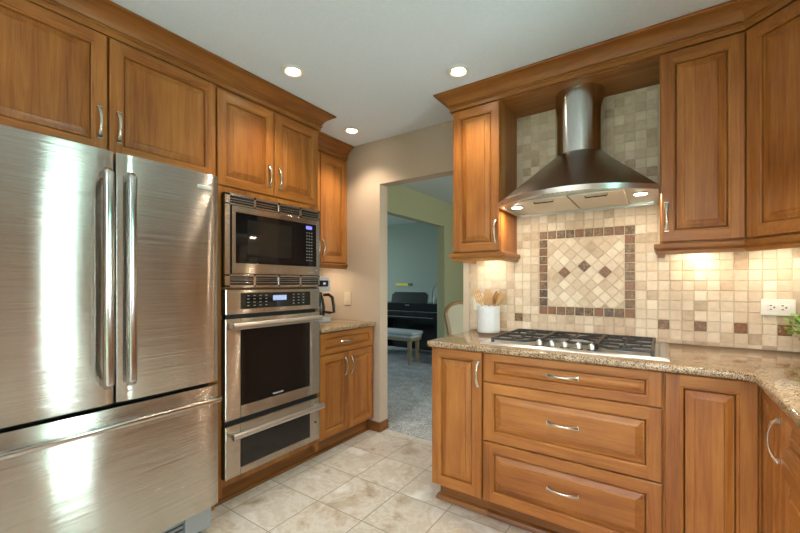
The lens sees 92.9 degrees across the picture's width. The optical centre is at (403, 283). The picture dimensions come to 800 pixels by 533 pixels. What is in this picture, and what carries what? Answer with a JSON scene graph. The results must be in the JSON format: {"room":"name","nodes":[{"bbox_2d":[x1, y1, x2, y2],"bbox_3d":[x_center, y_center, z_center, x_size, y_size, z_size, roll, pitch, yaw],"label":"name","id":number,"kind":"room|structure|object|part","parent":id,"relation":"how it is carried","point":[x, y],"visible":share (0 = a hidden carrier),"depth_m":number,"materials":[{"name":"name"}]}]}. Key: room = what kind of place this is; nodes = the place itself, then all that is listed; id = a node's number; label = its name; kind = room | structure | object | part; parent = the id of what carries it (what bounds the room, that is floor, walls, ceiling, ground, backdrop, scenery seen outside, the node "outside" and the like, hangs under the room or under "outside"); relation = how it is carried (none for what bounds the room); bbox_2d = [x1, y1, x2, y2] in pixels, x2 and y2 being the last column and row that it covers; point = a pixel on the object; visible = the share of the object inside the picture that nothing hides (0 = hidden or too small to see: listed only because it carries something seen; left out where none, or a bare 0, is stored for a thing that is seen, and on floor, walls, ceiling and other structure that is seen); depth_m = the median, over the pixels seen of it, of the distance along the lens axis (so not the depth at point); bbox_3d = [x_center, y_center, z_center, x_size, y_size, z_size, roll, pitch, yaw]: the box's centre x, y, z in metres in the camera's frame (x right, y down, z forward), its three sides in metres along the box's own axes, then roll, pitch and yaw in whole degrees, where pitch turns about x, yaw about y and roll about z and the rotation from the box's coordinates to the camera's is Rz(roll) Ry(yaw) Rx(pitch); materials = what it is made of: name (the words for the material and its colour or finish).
{"room":"kitchen","nodes":[
{"label":"kitchen","id":0,"kind":"room"},
{"bbox_2d":[200,429,531,532],"bbox_3d":[-0.668,1.263,0.507,3.765,0.050,5.090,0,0,34],"label":"floor","id":1,"kind":"structure","parent":0,"point":[372,481],"depth_m":2.19,"materials":[{"name":"tile"}]},
{"bbox_2d":[0,0,215,510],"bbox_3d":[-1.541,0.066,1.815,0.647,2.345,1.006,0,0,34],"label":"tall cabinet","id":2,"kind":"object","parent":1,"relation":"on","point":[61,77],"visible":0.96,"depth_m":1.63,"materials":[{"name":"brown wood"}]},
{"bbox_3d":[-1.436,-0.819,1.464,0.018,0.397,0.366,0,0,34],"label":"panel","id":3,"kind":"part","parent":2,"relation":"part of","materials":[{"name":"brown wood"}]},
{"bbox_3d":[-1.436,-0.819,1.464,0.020,0.520,0.489,0,0,34],"label":"door","id":4,"kind":"part","parent":2,"relation":"part of","materials":[{"name":"brown wood"}]},
{"bbox_3d":[-1.296,-0.692,1.627,0.030,0.139,0.019,0,0,34],"label":"handle","id":5,"kind":"part","parent":2,"relation":"part of","materials":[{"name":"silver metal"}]},
{"bbox_3d":[-1.256,-0.692,1.685,0.030,0.139,0.019,0,0,34],"label":"handle","id":6,"kind":"part","parent":2,"relation":"part of","materials":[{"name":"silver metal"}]},
{"bbox_3d":[-1.160,-0.819,1.871,0.020,0.520,0.481,0,0,34],"label":"door","id":7,"kind":"part","parent":2,"relation":"part of","materials":[{"name":"brown wood"}]},
{"bbox_3d":[-1.160,-0.819,1.871,0.018,0.397,0.358,0,0,34],"label":"panel","id":8,"kind":"part","parent":2,"relation":"part of","materials":[{"name":"brown wood"}]},
{"bbox_2d":[0,124,221,532],"bbox_3d":[-1.434,0.359,1.707,0.870,1.757,0.843,0,0,34],"label":"refrigerator","id":9,"kind":"object","parent":1,"relation":"on","point":[109,398],"visible":1,"depth_m":1.45,"materials":[{"name":"metal"}]},
{"bbox_3d":[-1.283,-0.022,1.346,0.075,0.994,0.414,0,0,34],"label":"door","id":10,"kind":"part","parent":9,"relation":"part of","materials":[{"name":"metal"}]},
{"bbox_3d":[-1.128,-0.017,1.448,0.072,0.840,0.027,0,0,34],"label":"handle","id":11,"kind":"part","parent":9,"relation":"part of","materials":[{"name":"metal"}]},
{"bbox_3d":[-1.163,0.782,1.524,0.075,0.582,0.843,0,0,34],"label":"freezer drawer","id":12,"kind":"part","parent":9,"relation":"part of","materials":[{"name":"metal"}]},
{"bbox_3d":[-1.085,-0.017,1.511,0.072,0.840,0.027,0,0,34],"label":"handle","id":13,"kind":"part","parent":9,"relation":"part of","materials":[{"name":"metal"}]},
{"bbox_3d":[-1.044,-0.022,1.698,0.075,0.994,0.420,0,0,34],"label":"door","id":14,"kind":"part","parent":9,"relation":"part of","materials":[{"name":"metal"}]},
{"bbox_2d":[214,85,324,506],"bbox_3d":[-1.017,0.066,2.520,0.725,2.345,0.746,0,0,34],"label":"oven tower","id":15,"kind":"object","parent":1,"relation":"on","point":[262,152],"depth_m":2.30,"materials":[{"name":"brown wood"}]},
{"bbox_3d":[-0.917,-0.804,2.229,0.020,0.527,0.365,0,0,34],"label":"door","id":16,"kind":"part","parent":15,"relation":"part of","materials":[{"name":"brown wood"}]},
{"bbox_3d":[-0.917,-0.804,2.229,0.018,0.404,0.242,0,0,34],"label":"panel","id":17,"kind":"part","parent":15,"relation":"part of","materials":[{"name":"brown wood"}]},
{"bbox_3d":[-0.844,1.228,2.403,0.016,0.019,0.746,0,0,34],"label":"shoe moulding","id":18,"kind":"part","parent":15,"relation":"part of","materials":[{"name":"wood"}]},
{"bbox_2d":[221,191,319,287],"bbox_3d":[-0.993,-0.237,2.503,0.546,0.526,0.693,0,0,34],"label":"microwave","id":19,"kind":"object","parent":15,"relation":"in","point":[265,243],"visible":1,"depth_m":2.28,"materials":[{"name":"metal"}]},
{"bbox_3d":[-0.771,-0.242,2.363,0.020,0.376,0.639,0,0,34],"label":"door","id":20,"kind":"part","parent":19,"relation":"part of","materials":[{"name":"metal"}]},
{"bbox_3d":[-0.771,-0.254,2.365,0.014,0.284,0.597,0,0,34],"label":"glass","id":21,"kind":"part","parent":19,"relation":"part of","materials":[{"name":"glass"}]},
{"bbox_3d":[-0.814,-0.657,2.337,0.030,0.139,0.019,0,0,34],"label":"handle","id":22,"kind":"part","parent":15,"relation":"part of","materials":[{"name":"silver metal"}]},
{"bbox_2d":[221,288,322,425],"bbox_3d":[-0.994,0.409,2.503,0.646,0.748,0.693,0,0,34],"label":"wall oven","id":23,"kind":"object","parent":15,"relation":"in","point":[270,337],"visible":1,"depth_m":2.28,"materials":[{"name":"metal"}]},
{"bbox_3d":[-0.780,0.106,2.359,0.014,0.140,0.693,0,0,34],"label":"control panel","id":24,"kind":"part","parent":23,"relation":"part of","materials":[{"name":"metal"}]},
{"bbox_3d":[-0.779,0.478,2.362,0.011,0.429,0.512,0,0,34],"label":"glass","id":25,"kind":"part","parent":23,"relation":"part of","materials":[{"name":"glass"}]},
{"bbox_3d":[-0.773,0.101,2.357,0.006,0.090,0.511,0,0,34],"label":"glass","id":26,"kind":"part","parent":23,"relation":"part of","materials":[{"name":"glass"}]},
{"bbox_3d":[-0.752,0.238,2.338,0.059,0.038,0.650,0,0,34],"label":"handle","id":27,"kind":"part","parent":23,"relation":"part of","materials":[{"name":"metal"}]},
{"bbox_3d":[-0.968,0.936,2.486,0.607,0.300,0.693,0,0,34],"label":"warming drawer","id":28,"kind":"part","parent":15,"relation":"part of","materials":[{"name":"metal"}]},
{"bbox_3d":[-0.779,0.957,2.362,0.011,0.162,0.512,0,0,34],"label":"glass","id":29,"kind":"part","parent":15,"relation":"part of","materials":[{"name":"glass"}]},
{"bbox_3d":[-0.748,0.834,2.334,0.071,0.034,0.665,0,0,34],"label":"handle","id":30,"kind":"part","parent":15,"relation":"part of","materials":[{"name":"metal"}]},
{"bbox_3d":[-0.773,-0.657,2.399,0.030,0.139,0.019,0,0,34],"label":"handle","id":31,"kind":"part","parent":15,"relation":"part of","materials":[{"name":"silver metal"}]},
{"bbox_3d":[-0.709,-0.804,2.536,0.020,0.527,0.363,0,0,34],"label":"door","id":32,"kind":"part","parent":15,"relation":"part of","materials":[{"name":"brown wood"}]},
{"bbox_3d":[-0.709,-0.804,2.536,0.018,0.404,0.240,0,0,34],"label":"panel","id":33,"kind":"part","parent":15,"relation":"part of","materials":[{"name":"brown wood"}]},
{"bbox_2d":[313,326,372,456],"bbox_3d":[-0.665,0.796,3.108,0.647,0.884,0.620,0,0,34],"label":"base cabinet","id":34,"kind":"object","parent":1,"relation":"on","point":[345,356],"visible":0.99,"depth_m":2.91,"materials":[{"name":"brown wood"}]},
{"bbox_3d":[-0.516,0.825,2.821,0.020,0.598,0.293,0,0,34],"label":"door","id":35,"kind":"part","parent":34,"relation":"part of","materials":[{"name":"brown wood"}]},
{"bbox_3d":[-0.516,0.825,2.820,0.018,0.475,0.170,0,0,34],"label":"panel","id":36,"kind":"part","parent":34,"relation":"part of","materials":[{"name":"brown wood"}]},
{"bbox_3d":[-0.465,1.228,2.963,0.016,0.019,0.606,0,0,34],"label":"shoe moulding","id":37,"kind":"part","parent":34,"relation":"part of","materials":[{"name":"wood"}]},
{"bbox_3d":[-0.429,0.441,2.950,0.020,0.158,0.605,0,0,34],"label":"drawer","id":38,"kind":"part","parent":34,"relation":"part of","materials":[{"name":"brown wood"}]},
{"bbox_3d":[-0.432,0.633,2.902,0.030,0.139,0.019,0,0,34],"label":"handle","id":39,"kind":"part","parent":34,"relation":"part of","materials":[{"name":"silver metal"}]},
{"bbox_3d":[-0.429,0.441,2.950,0.018,0.061,0.486,0,0,34],"label":"panel","id":40,"kind":"part","parent":34,"relation":"part of","materials":[{"name":"brown wood"}]},
{"bbox_2d":[319,319,375,332],"bbox_3d":[-0.665,0.338,3.108,0.649,0.030,0.620,0,0,34],"label":"countertop","id":41,"kind":"structure","parent":34,"relation":"on","point":[333,325],"depth_m":2.97,"materials":[{"name":"stone"}]},
{"bbox_2d":[318,277,334,322],"bbox_3d":[-0.740,0.135,3.167,0.341,0.374,0.172,0,0,34],"label":"coffee maker","id":42,"kind":"object","parent":41,"relation":"on","point":[324,281],"visible":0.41,"depth_m":3.13,"materials":[{"name":"grey plastic"}]},
{"bbox_3d":[-0.610,0.170,3.142,0.105,0.175,0.028,0,0,7],"label":"handle","id":43,"kind":"part","parent":42,"relation":"part of","materials":[{"name":"black plastic"}]},
{"bbox_3d":[-0.344,0.825,3.074,0.020,0.598,0.304,0,0,34],"label":"door","id":44,"kind":"part","parent":34,"relation":"part of","materials":[{"name":"brown wood"}]},
{"bbox_3d":[-0.344,0.825,3.074,0.018,0.475,0.181,0,0,34],"label":"panel","id":45,"kind":"part","parent":34,"relation":"part of","materials":[{"name":"brown wood"}]},
{"bbox_2d":[432,347,487,515],"bbox_3d":[0.456,0.796,2.313,0.308,0.884,0.676,0,0,34],"label":"base cabinet","id":46,"kind":"object","parent":1,"relation":"on","point":[457,375],"visible":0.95,"depth_m":2.06,"materials":[{"name":"brown wood"}]},
{"bbox_3d":[0.289,0.742,2.066,0.174,0.640,0.018,0,0,34],"label":"panel","id":47,"kind":"part","parent":46,"relation":"part of","materials":[{"name":"brown wood"}]},
{"bbox_3d":[0.475,1.222,2.341,0.308,0.033,0.570,0,0,34],"label":"shoe moulding","id":48,"kind":"part","parent":46,"relation":"part of","materials":[{"name":"wood"}]},
{"bbox_3d":[0.383,0.473,1.973,0.019,0.139,0.030,0,0,34],"label":"handle","id":49,"kind":"part","parent":46,"relation":"part of","materials":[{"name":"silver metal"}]},
{"bbox_2d":[483,352,662,532],"bbox_3d":[0.905,0.796,2.009,0.774,0.884,0.676,0,0,34],"label":"base cabinet","id":50,"kind":"object","parent":1,"relation":"on","point":[569,447],"visible":0.98,"depth_m":1.73,"materials":[{"name":"brown wood"}]},
{"bbox_3d":[0.770,1.222,1.810,0.774,0.033,0.020,0,0,34],"label":"shoe moulding","id":51,"kind":"part","parent":50,"relation":"part of","materials":[{"name":"wood"}]},
{"bbox_3d":[0.726,0.962,1.740,0.139,0.019,0.030,0,0,34],"label":"handle","id":52,"kind":"part","parent":50,"relation":"part of","materials":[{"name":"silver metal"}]},
{"bbox_3d":[0.726,0.655,1.740,0.139,0.019,0.030,0,0,34],"label":"handle","id":53,"kind":"part","parent":50,"relation":"part of","materials":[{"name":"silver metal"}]},
{"bbox_3d":[0.726,0.432,1.740,0.139,0.019,0.030,0,0,34],"label":"handle","id":54,"kind":"part","parent":50,"relation":"part of","materials":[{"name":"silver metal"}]},
{"bbox_3d":[0.737,0.970,1.762,0.644,0.184,0.018,0,0,34],"label":"panel","id":55,"kind":"part","parent":50,"relation":"part of","materials":[{"name":"brown wood"}]},
{"bbox_3d":[0.737,0.661,1.762,0.644,0.179,0.018,0,0,34],"label":"panel","id":56,"kind":"part","parent":50,"relation":"part of","materials":[{"name":"brown wood"}]},
{"bbox_3d":[0.737,0.433,1.762,0.644,0.052,0.018,0,0,34],"label":"panel","id":57,"kind":"part","parent":50,"relation":"part of","materials":[{"name":"brown wood"}]},
{"bbox_3d":[0.737,0.970,1.762,0.767,0.306,0.020,0,0,34],"label":"drawer","id":58,"kind":"part","parent":50,"relation":"part of","materials":[{"name":"brown wood"}]},
{"bbox_3d":[0.737,0.661,1.762,0.767,0.300,0.020,0,0,34],"label":"drawer","id":59,"kind":"part","parent":50,"relation":"part of","materials":[{"name":"brown wood"}]},
{"bbox_3d":[0.737,0.433,1.762,0.767,0.148,0.020,0,0,34],"label":"drawer","id":60,"kind":"part","parent":50,"relation":"part of","materials":[{"name":"brown wood"}]},
{"bbox_2d":[663,372,782,532],"bbox_3d":[1.543,0.796,1.427,0.934,0.884,0.924,0,0,34],"label":"base cabinet","id":61,"kind":"object","parent":1,"relation":"on","point":[722,456],"visible":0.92,"depth_m":1.44,"materials":[{"name":"brown wood"}]},
{"bbox_2d":[427,329,799,428],"bbox_3d":[0.873,0.338,1.416,2.033,0.030,1.694,0,0,34],"label":"countertop","id":62,"kind":"structure","parent":61,"relation":"on","point":[777,373],"depth_m":1.60,"materials":[{"name":"stone"}]},
{"bbox_2d":[477,305,499,332],"bbox_3d":[0.562,0.236,2.501,0.145,0.173,0.145,0,0,34],"label":"utensil crock","id":63,"kind":"object","parent":62,"relation":"on","point":[488,317],"visible":0.96,"depth_m":2.44,"materials":[{"name":"white ceramic"}]},
{"bbox_2d":[472,290,483,305],"bbox_3d":[0.530,0.175,2.532,0.141,0.268,0.018,0,0,29],"label":"slotted turner","id":64,"kind":"object","parent":63,"relation":"in","point":[480,301],"visible":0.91,"depth_m":2.54,"materials":[{"name":"brown wood"}]},
{"bbox_2d":[484,291,492,305],"bbox_3d":[0.566,0.179,2.529,0.063,0.256,0.024,0,0,14],"label":"slotted turner","id":65,"kind":"object","parent":63,"relation":"in","point":[488,302],"visible":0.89,"depth_m":2.53,"materials":[{"name":"brown wood"}]},
{"bbox_2d":[493,291,498,305],"bbox_3d":[0.599,0.179,2.487,0.051,0.257,0.025,0,0,44],"label":"wooden spoon","id":66,"kind":"object","parent":63,"relation":"in","point":[495,293],"visible":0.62,"depth_m":2.48,"materials":[{"name":"brown wood"}]},
{"bbox_2d":[494,290,506,305],"bbox_3d":[0.585,0.177,2.451,0.171,0.265,0.030,0,0,34],"label":"fork","id":67,"kind":"object","parent":63,"relation":"in","point":[500,296],"visible":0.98,"depth_m":2.43,"materials":[{"name":"brown wood"}]},
{"bbox_2d":[480,328,669,361],"bbox_3d":[0.897,0.302,2.007,0.827,0.040,0.520,0,0,34],"label":"gas cooktop","id":68,"kind":"object","parent":62,"relation":"in","point":[637,347],"visible":1,"depth_m":1.91,"materials":[{"name":"metal"}]},
{"bbox_3d":[0.931,0.307,2.063,0.138,0.016,0.138,0,0,34],"label":"burner","id":69,"kind":"part","parent":68,"relation":"part of","materials":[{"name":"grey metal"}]},
{"bbox_2d":[783,313,799,340],"bbox_3d":[1.780,0.204,1.644,0.196,0.235,0.187,0,0,34],"label":"potted plant","id":70,"kind":"object","parent":62,"relation":"on","point":[795,318],"visible":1,"depth_m":1.69,"materials":[{"name":"green plant"}]},
{"bbox_3d":[1.177,0.742,1.463,0.148,0.640,0.018,0,0,34],"label":"panel","id":71,"kind":"part","parent":61,"relation":"part of","materials":[{"name":"brown wood"}]},
{"bbox_3d":[1.223,0.742,1.254,0.020,0.763,0.269,0,0,34],"label":"door","id":72,"kind":"part","parent":61,"relation":"part of","materials":[{"name":"brown wood"}]},
{"bbox_3d":[1.222,0.742,1.254,0.018,0.640,0.150,0,0,34],"label":"panel","id":73,"kind":"part","parent":61,"relation":"part of","materials":[{"name":"brown wood"}]},
{"bbox_3d":[1.136,0.481,1.170,0.030,0.139,0.019,0,0,34],"label":"handle","id":74,"kind":"part","parent":61,"relation":"part of","materials":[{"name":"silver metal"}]},
{"bbox_2d":[781,410,799,532],"bbox_3d":[1.178,0.796,0.657,0.675,0.884,0.760,0,0,34],"label":"base cabinet","id":75,"kind":"object","parent":1,"relation":"on","point":[790,432],"visible":0.94,"depth_m":1.07,"materials":[{"name":"brown wood"}]},
{"bbox_3d":[0.931,0.666,0.824,0.020,0.290,0.752,0,0,34],"label":"drawer","id":76,"kind":"part","parent":75,"relation":"part of","materials":[{"name":"brown wood"}]},
{"bbox_3d":[0.931,0.438,0.824,0.020,0.158,0.752,0,0,34],"label":"drawer","id":77,"kind":"part","parent":75,"relation":"part of","materials":[{"name":"brown wood"}]},
{"bbox_3d":[0.931,0.666,0.825,0.018,0.161,0.629,0,0,34],"label":"panel","id":78,"kind":"part","parent":75,"relation":"part of","materials":[{"name":"brown wood"}]},
{"bbox_3d":[0.931,0.438,0.825,0.018,0.058,0.629,0,0,34],"label":"panel","id":79,"kind":"part","parent":75,"relation":"part of","materials":[{"name":"brown wood"}]},
{"bbox_2d":[387,346,431,440],"bbox_3d":[1.178,1.260,5.659,7.800,0.056,5.510,0,0,34],"label":"floor","id":80,"kind":"structure","parent":0,"point":[409,387],"depth_m":4.28,"materials":[{"name":"carpet"}]},
{"bbox_2d":[387,328,422,364],"bbox_3d":[-0.143,0.985,6.053,0.890,0.494,0.320,0,0,34],"label":"piano bench","id":81,"kind":"object","parent":80,"relation":"on","point":[408,335],"visible":0.57,"depth_m":5.82,"materials":[{"name":"fabric"}]},
{"bbox_3d":[-0.152,0.816,6.059,0.870,0.045,0.320,0,0,34],"label":"seat","id":82,"kind":"part","parent":81,"relation":"part of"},
{"bbox_2d":[387,328,422,335],"bbox_3d":[-0.143,0.764,6.053,0.890,0.053,0.320,0,0,34],"label":"cushion","id":83,"kind":"object","parent":81,"relation":"on","point":[390,331],"depth_m":5.85,"materials":[{"name":"fabric"}]},
{"bbox_3d":[0.097,1.042,5.757,0.052,0.378,0.052,0,0,34],"label":"leg","id":84,"kind":"part","parent":81,"relation":"part of","materials":[{"name":"grey wood"}]},
{"bbox_3d":[0.220,1.042,5.939,0.052,0.378,0.052,0,0,34],"label":"leg","id":85,"kind":"part","parent":81,"relation":"part of","materials":[{"name":"grey wood"}]},
{"bbox_2d":[387,292,436,350],"bbox_3d":[0.065,0.692,6.476,1.440,1.078,0.565,0,0,34],"label":"digital piano","id":86,"kind":"object","parent":80,"relation":"on","point":[406,310],"visible":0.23,"depth_m":6.45,"materials":[{"name":"black paint"}]},
{"bbox_3d":[0.163,0.828,6.621,1.380,0.620,0.025,0,0,34],"label":"panel","id":87,"kind":"part","parent":86,"relation":"part of","materials":[{"name":"black paint"}]},
{"bbox_3d":[0.651,0.875,6.094,0.040,0.714,0.500,0,0,34],"label":"leg","id":88,"kind":"part","parent":86,"relation":"part of","materials":[{"name":"black paint"}]},
{"bbox_2d":[419,283,436,351],"bbox_3d":[0.588,0.596,6.892,0.460,1.277,0.570,0,0,34],"label":"dining chair","id":89,"kind":"object","parent":80,"relation":"on","point":[434,288],"visible":0.16,"depth_m":7.15,"materials":[{"name":"brown wood"}]},
{"bbox_3d":[0.699,0.328,7.056,0.452,0.741,0.174,0,0,34],"label":"frame","id":90,"kind":"part","parent":89,"relation":"part of","materials":[{"name":"wood"}]},
{"bbox_2d":[444,301,462,335],"bbox_3d":[0.791,0.727,4.527,0.460,1.012,0.570,0,0,-21],"label":"dining chair","id":91,"kind":"object","parent":80,"relation":"on","point":[453,312],"visible":0.23,"depth_m":4.68,"materials":[{"name":"brown wood"}]},
{"bbox_2d":[387,222,436,302],"bbox_3d":[-0.066,0.022,7.776,3.365,2.432,0.100,0,0,34],"label":"wall","id":92,"kind":"structure","parent":0,"point":[411,247],"depth_m":7.56,"materials":[{"name":"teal paint"}]},
{"bbox_2d":[396,283,411,285],"bbox_3d":[0.007,0.028,7.648,0.370,0.050,0.029,0,0,34],"label":"wall plaque","id":93,"kind":"object","parent":92,"relation":"attached to","point":[397,284],"visible":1,"depth_m":7.62,"materials":[{"name":"yellow plastic"}]},
{"bbox_2d":[111,0,729,225],"bbox_3d":[-0.250,-1.219,3.552,7.800,0.050,10.600,0,0,34],"label":"ceiling","id":94,"kind":"structure","parent":0,"point":[377,66],"depth_m":1.87,"materials":[{"name":"paint"}]},
{"bbox_2d":[27,0,335,131],"bbox_3d":[-1.099,-1.138,2.026,0.247,0.110,1.850,0,0,34],"label":"crown molding","id":95,"kind":"structure","parent":94,"relation":"attached to","point":[108,18],"depth_m":1.88,"materials":[{"name":"brown wood"}]},
{"bbox_2d":[281,65,304,77],"bbox_3d":[-0.620,-1.189,2.140,0.130,0.008,0.130,0,0,34],"label":"recessed light","id":96,"kind":"object","parent":94,"relation":"in","point":[293,71],"visible":1,"depth_m":2.14,"materials":[{"name":"white plastic"}]},
{"bbox_2d":[344,127,359,133],"bbox_3d":[-0.401,-1.189,2.973,0.130,0.008,0.130,0,0,34],"label":"recessed light","id":97,"kind":"object","parent":94,"relation":"in","point":[350,130],"visible":1,"depth_m":2.96,"materials":[{"name":"white plastic"}]},
{"bbox_2d":[447,65,469,77],"bbox_3d":[0.311,-1.189,2.139,0.130,0.008,0.130,0,0,34],"label":"recessed light","id":98,"kind":"object","parent":94,"relation":"in","point":[456,71],"visible":1,"depth_m":2.13,"materials":[{"name":"white plastic"}]},
{"bbox_2d":[387,185,462,337],"bbox_3d":[0.760,0.022,5.898,0.110,2.432,5.383,0,0,34],"label":"wall","id":99,"kind":"structure","parent":0,"point":[402,202],"depth_m":5.58,"materials":[{"name":"green paint"}]},
{"bbox_2d":[437,227,437,337],"bbox_3d":[0.901,0.022,6.215,0.012,2.432,1.399,0,0,34],"label":"wall","id":100,"kind":"structure","parent":0,"point":[437,227],"depth_m":5.64,"materials":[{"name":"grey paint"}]},
{"bbox_2d":[322,120,799,421],"bbox_3d":[0.745,0.022,2.592,3.765,2.432,0.107,0,0,34],"label":"wall","id":101,"kind":"structure","parent":0,"point":[426,153],"depth_m":3.20,"materials":[{"name":"beige paint"}]},
{"bbox_2d":[318,150,347,268],"bbox_3d":[-0.787,-0.616,3.190,0.353,0.982,0.620,0,0,34],"label":"upper cabinet","id":102,"kind":"object","parent":101,"relation":"attached to","point":[332,170],"visible":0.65,"depth_m":3.21,"materials":[{"name":"brown wood"}]},
{"bbox_3d":[-0.764,-0.618,2.979,0.020,0.888,0.285,0,0,34],"label":"door","id":103,"kind":"part","parent":102,"relation":"part of","materials":[{"name":"brown wood"}]},
{"bbox_3d":[-0.591,-0.618,3.234,0.018,0.765,0.182,0,0,34],"label":"panel","id":104,"kind":"part","parent":102,"relation":"part of","materials":[{"name":"brown wood"}]},
{"bbox_3d":[-0.680,-0.146,3.117,0.044,0.042,0.620,0,0,34],"label":"light rail","id":105,"kind":"part","parent":102,"relation":"part of","materials":[{"name":"brown wood"}]},
{"bbox_2d":[318,131,353,160],"bbox_3d":[-0.638,-1.138,3.090,0.090,0.110,0.620,0,0,34],"label":"crown molding","id":106,"kind":"structure","parent":102,"relation":"attached to","point":[328,144],"depth_m":3.18,"materials":[{"name":"brown wood"}]},
{"bbox_2d":[344,292,350,304],"bbox_3d":[-0.493,0.136,3.358,0.076,0.115,0.014,0,0,34],"label":"light switch","id":107,"kind":"object","parent":101,"relation":"attached to","point":[347,295],"visible":1,"depth_m":3.35,"materials":[{"name":"beige plastic"}]},
{"bbox_2d":[368,419,387,431],"bbox_3d":[-0.212,1.198,3.232,0.131,0.080,0.121,0,0,34],"label":"baseboard","id":108,"kind":"structure","parent":101,"relation":"attached to","point":[372,425],"depth_m":3.18,"materials":[{"name":"brown wood"}]},
{"bbox_2d":[463,263,469,331],"bbox_3d":[0.452,0.203,2.719,0.046,2.070,0.012,0,0,34],"label":"trim","id":109,"kind":"structure","parent":101,"relation":"attached to","point":[466,276],"depth_m":2.71,"materials":[{"name":"beige paint"}]},
{"bbox_2d":[449,99,519,263],"bbox_3d":[0.527,-0.623,2.457,0.357,0.969,0.358,0,0,34],"label":"upper cabinet","id":110,"kind":"object","parent":101,"relation":"attached to","point":[484,135],"visible":0.98,"depth_m":2.33,"materials":[{"name":"brown wood"}]},
{"bbox_3d":[0.447,-0.639,2.342,0.182,0.767,0.018,0,0,34],"label":"panel","id":111,"kind":"part","parent":110,"relation":"part of","materials":[{"name":"brown wood"}]},
{"bbox_3d":[0.447,-0.639,2.342,0.305,0.890,0.020,0,0,34],"label":"door","id":112,"kind":"part","parent":110,"relation":"part of","materials":[{"name":"brown wood"}]},
{"bbox_3d":[0.534,-0.163,2.467,0.357,0.049,0.334,0,0,34],"label":"light rail","id":113,"kind":"part","parent":110,"relation":"part of","materials":[{"name":"brown wood"}]},
{"bbox_3d":[0.540,-0.307,2.250,0.019,0.139,0.030,0,0,34],"label":"handle","id":114,"kind":"part","parent":110,"relation":"part of","materials":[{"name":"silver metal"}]},
{"bbox_2d":[498,82,658,217],"bbox_3d":[0.910,-0.755,2.034,0.758,0.666,0.605,0,0,34],"label":"range hood","id":115,"kind":"object","parent":101,"relation":"attached to","point":[581,177],"visible":1,"depth_m":2.04,"materials":[{"name":"metal"}]},
{"bbox_2d":[511,206,522,208],"bbox_3d":[0.661,-0.440,2.210,0.067,0.005,0.067,0,0,27],"label":"lamp","id":116,"kind":"object","parent":115,"relation":"on","point":[512,207],"depth_m":2.19,"materials":[{"name":"beige"}]},
{"bbox_2d":[632,191,648,195],"bbox_3d":[1.166,-0.439,1.868,0.068,0.007,0.068,0,0,34],"label":"lamp","id":117,"kind":"object","parent":115,"relation":"on","point":[636,193],"depth_m":1.85,"materials":[{"name":"beige"}]},
{"bbox_2d":[501,55,659,117],"bbox_3d":[0.994,-1.097,2.172,0.783,0.019,0.307,0,0,34],"label":"board","id":118,"kind":"object","parent":101,"relation":"attached to","point":[644,73],"visible":0.84,"depth_m":2.08,"materials":[{"name":"brown wood"}]},
{"bbox_2d":[433,0,795,114],"bbox_3d":[0.954,-1.142,1.856,0.631,0.102,2.077,0,0,-34],"label":"crown molding","id":119,"kind":"structure","parent":101,"relation":"attached to","point":[731,17],"depth_m":1.87,"materials":[{"name":"brown wood"}]},
{"bbox_2d":[469,84,799,351],"bbox_3d":[1.329,-0.383,2.125,2.068,1.410,0.011,0,0,34],"label":"backsplash","id":120,"kind":"structure","parent":101,"relation":"attached to","point":[598,271],"depth_m":2.15,"materials":[{"name":"tile"}]},
{"bbox_2d":[474,293,482,309],"bbox_3d":[0.525,0.129,2.658,0.073,0.115,0.012,0,0,34],"label":"light switch","id":121,"kind":"object","parent":120,"relation":"attached to","point":[476,304],"visible":0.41,"depth_m":2.66,"materials":[{"name":"white plastic"}]},
{"bbox_2d":[761,299,795,315],"bbox_3d":[1.782,0.116,1.807,0.121,0.076,0.010,0,0,34],"label":"wall outlet","id":122,"kind":"object","parent":120,"relation":"attached to","point":[768,306],"visible":1,"depth_m":1.80,"materials":[{"name":"white plastic"}]},
{"bbox_2d":[767,304,776,310],"bbox_3d":[1.763,0.116,1.816,0.034,0.032,0.002,0,0,34],"label":"receptacle","id":123,"kind":"object","parent":122,"relation":"attached to","point":[770,307],"depth_m":1.82,"materials":[{"name":"white plastic"}]},
{"bbox_2d":[779,304,788,310],"bbox_3d":[1.797,0.116,1.793,0.034,0.032,0.002,0,0,34],"label":"receptacle","id":124,"kind":"object","parent":122,"relation":"attached to","point":[782,307],"depth_m":1.79,"materials":[{"name":"white plastic"}]},
{"bbox_2d":[654,31,745,257],"bbox_3d":[1.422,-0.623,1.851,0.335,0.969,0.358,0,0,34],"label":"upper cabinet","id":125,"kind":"object","parent":101,"relation":"attached to","point":[703,85],"visible":0.99,"depth_m":1.72,"materials":[{"name":"brown wood"}]},
{"bbox_3d":[1.233,-0.312,1.780,0.019,0.139,0.030,0,0,34],"label":"handle","id":126,"kind":"part","parent":125,"relation":"part of","materials":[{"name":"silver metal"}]},
{"bbox_3d":[1.426,-0.163,1.855,0.335,0.049,0.320,0,0,34],"label":"light rail","id":127,"kind":"part","parent":125,"relation":"part of","materials":[{"name":"brown wood"}]},
{"bbox_3d":[1.353,-0.639,1.728,0.179,0.767,0.018,0,0,34],"label":"panel","id":128,"kind":"part","parent":125,"relation":"part of","materials":[{"name":"brown wood"}]},
{"bbox_2d":[744,0,799,250],"bbox_3d":[1.740,-0.623,1.466,0.654,0.969,0.638,0,0,34],"label":"upper cabinet","id":129,"kind":"object","parent":101,"relation":"attached to","point":[773,44],"visible":0.79,"depth_m":1.53,"materials":[{"name":"brown wood"}]},
{"bbox_3d":[1.528,-0.163,1.431,0.044,0.049,0.441,0,0,-11],"label":"light rail","id":130,"kind":"part","parent":129,"relation":"part of","materials":[{"name":"brown wood"}]},
{"bbox_3d":[1.520,-0.639,1.430,0.018,0.767,0.295,0,0,-11],"label":"panel","id":131,"kind":"part","parent":129,"relation":"part of","materials":[{"name":"brown wood"}]}
]}

